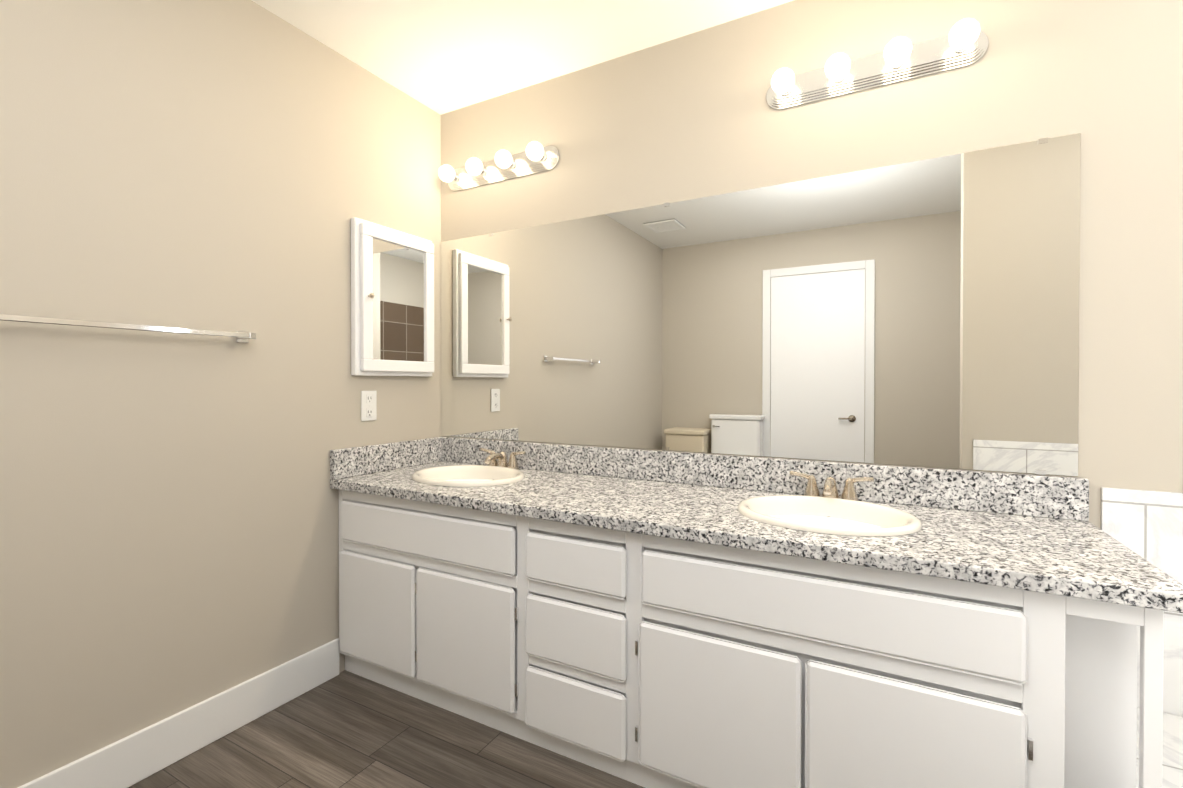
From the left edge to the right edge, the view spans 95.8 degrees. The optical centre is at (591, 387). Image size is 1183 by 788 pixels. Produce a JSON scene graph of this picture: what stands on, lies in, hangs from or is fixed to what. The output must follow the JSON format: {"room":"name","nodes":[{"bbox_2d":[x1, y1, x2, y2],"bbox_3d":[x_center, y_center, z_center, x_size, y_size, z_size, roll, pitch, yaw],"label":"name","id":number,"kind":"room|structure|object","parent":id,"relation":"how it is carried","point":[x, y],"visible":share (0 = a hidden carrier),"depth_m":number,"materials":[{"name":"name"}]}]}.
{"room":"bathroom","nodes":[
{"label":"bathroom","id":0,"kind":"room"},
{"bbox_2d":[0,0,440,787],"bbox_3d":[-1.750,-0.096,1.416,0.200,2.740,3.520,0,1,29],"label":"wall","id":1,"kind":"structure","parent":0,"point":[168,524],"depth_m":1.82,"materials":[{"name":"beige paint"}]},
{"bbox_2d":[0,313,255,342],"bbox_3d":[-1.446,-0.188,1.682,0.073,0.044,0.744,0,1,29],"label":"towel rail","id":2,"kind":"object","parent":1,"relation":"attached to","point":[243,336],"visible":1,"depth_m":1.64,"materials":[{"name":"silver metal"}]},
{"bbox_2d":[17,638,338,787],"bbox_3d":[-1.756,1.196,1.190,0.015,0.160,2.670,0,1,29],"label":"baseboard","id":3,"kind":"structure","parent":1,"relation":"attached to","point":[135,758],"depth_m":1.86,"materials":[{"name":"white wood"}]},
{"bbox_2d":[361,391,376,420],"bbox_3d":[-1.039,0.085,2.498,0.008,0.140,0.084,0,1,29],"label":"electrical outlet plate","id":4,"kind":"object","parent":1,"relation":"attached to","point":[368,405],"visible":1,"depth_m":2.49,"materials":[{"name":"white plastic"}]},
{"bbox_2d":[330,437,441,480],"bbox_3d":[-0.972,0.333,2.598,0.031,0.129,0.639,0,1,29],"label":"backsplash","id":5,"kind":"structure","parent":1,"relation":"attached to","point":[352,461],"depth_m":2.53,"materials":[{"name":"grey stone"}]},
{"bbox_2d":[351,217,433,376],"bbox_3d":[-0.934,-0.411,2.597,0.092,0.710,0.470,0,1,29],"label":"medicine cabinet mirror","id":6,"kind":"object","parent":1,"relation":"attached to","point":[392,302],"visible":1,"depth_m":2.55,"materials":[{"name":"white mirror"}]},
{"bbox_2d":[128,670,644,787],"bbox_3d":[0.360,1.332,0.388,4.900,0.100,3.720,0,1,29],"label":"floor","id":7,"kind":"structure","parent":0,"point":[345,729],"depth_m":1.86,"materials":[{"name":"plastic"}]},
{"bbox_2d":[339,493,1163,787],"bbox_3d":[0.178,0.857,2.004,2.624,0.825,0.647,0,1,29],"label":"bathroom vanity","id":8,"kind":"object","parent":7,"relation":"on","point":[656,619],"depth_m":1.51,"materials":[{"name":"white wood"}]},
{"bbox_2d":[330,461,1182,612],"bbox_3d":[0.190,0.423,1.981,2.664,0.039,0.670,0,1,29],"label":"countertop","id":9,"kind":"structure","parent":8,"relation":"on","point":[1044,556],"depth_m":1.49,"materials":[{"name":"grey stone"}]},
{"bbox_2d":[386,461,545,492],"bbox_3d":[-0.549,0.478,2.388,0.530,0.196,0.430,0,1,29],"label":"sink","id":10,"kind":"object","parent":9,"relation":"in","point":[456,474],"depth_m":2.51,"materials":[{"name":"white ceramic"}]},
{"bbox_2d":[478,445,525,464],"bbox_3d":[-0.455,0.349,2.558,0.273,0.096,0.161,0,1,29],"label":"faucet","id":11,"kind":"object","parent":9,"relation":"on","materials":[{"name":"metal"}]},
{"bbox_2d":[718,489,929,544],"bbox_3d":[0.733,0.483,1.688,0.530,0.196,0.430,0,1,29],"label":"sink","id":12,"kind":"object","parent":9,"relation":"in","point":[903,521],"depth_m":1.76,"materials":[{"name":"white ceramic"}]},
{"bbox_2d":[790,469,873,496],"bbox_3d":[0.826,0.355,1.858,0.273,0.096,0.161,0,1,29],"label":"faucet","id":13,"kind":"object","parent":9,"relation":"on","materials":[{"name":"metal"}]},
{"bbox_2d":[1136,707,1182,787],"bbox_3d":[1.944,1.100,0.558,1.854,0.361,1.468,0,1,29],"label":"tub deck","id":14,"kind":"object","parent":7,"relation":"on","point":[1172,766],"depth_m":1.38,"materials":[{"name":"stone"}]},
{"bbox_2d":[252,0,793,114],"bbox_3d":[0.360,-1.508,0.365,4.900,0.100,3.720,0,1,29],"label":"ceiling","id":15,"kind":"structure","parent":0,"point":[440,57],"depth_m":2.23,"materials":[{"name":"white paint"}]},
{"bbox_2d":[441,0,1182,528],"bbox_3d":[1.194,-0.100,1.903,4.900,2.740,0.160,0,1,29],"label":"wall","id":16,"kind":"structure","parent":0,"point":[691,116],"depth_m":1.82,"materials":[{"name":"beige paint"}]},
{"bbox_2d":[439,142,558,190],"bbox_3d":[-0.492,-1.101,2.647,0.700,0.115,0.135,0,1,29],"label":"light bar","id":17,"kind":"object","parent":16,"relation":"attached to","point":[535,157],"visible":1,"depth_m":2.64,"materials":[{"name":"white glass"}]},
{"bbox_2d":[441,133,1080,475],"bbox_3d":[0.339,-0.258,2.272,2.636,1.057,0.007,0,1,29],"label":"wall mirror","id":18,"kind":"object","parent":16,"relation":"attached to","point":[925,313],"visible":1,"depth_m":2.02,"materials":[{"name":"clear glass"}]},
{"bbox_2d":[442,437,1088,520],"bbox_3d":[0.342,0.336,2.263,2.659,0.129,0.030,0,1,29],"label":"backsplash","id":19,"kind":"structure","parent":16,"relation":"attached to","point":[1027,495],"depth_m":2.00,"materials":[{"name":"grey stone"}]},
{"bbox_2d":[766,18,988,109],"bbox_3d":[0.956,-1.125,1.855,0.700,0.115,0.135,0,1,29],"label":"light bar","id":20,"kind":"object","parent":16,"relation":"attached to","point":[964,42],"visible":1,"depth_m":1.85,"materials":[{"name":"white glass"}]},
{"bbox_2d":[1101,487,1182,716],"bbox_3d":[2.352,0.780,1.221,1.803,0.990,0.100,0,1,29],"label":"wall tile","id":21,"kind":"structure","parent":16,"relation":"attached to","point":[1147,525],"depth_m":1.55,"materials":[{"name":"tile"}]}
]}

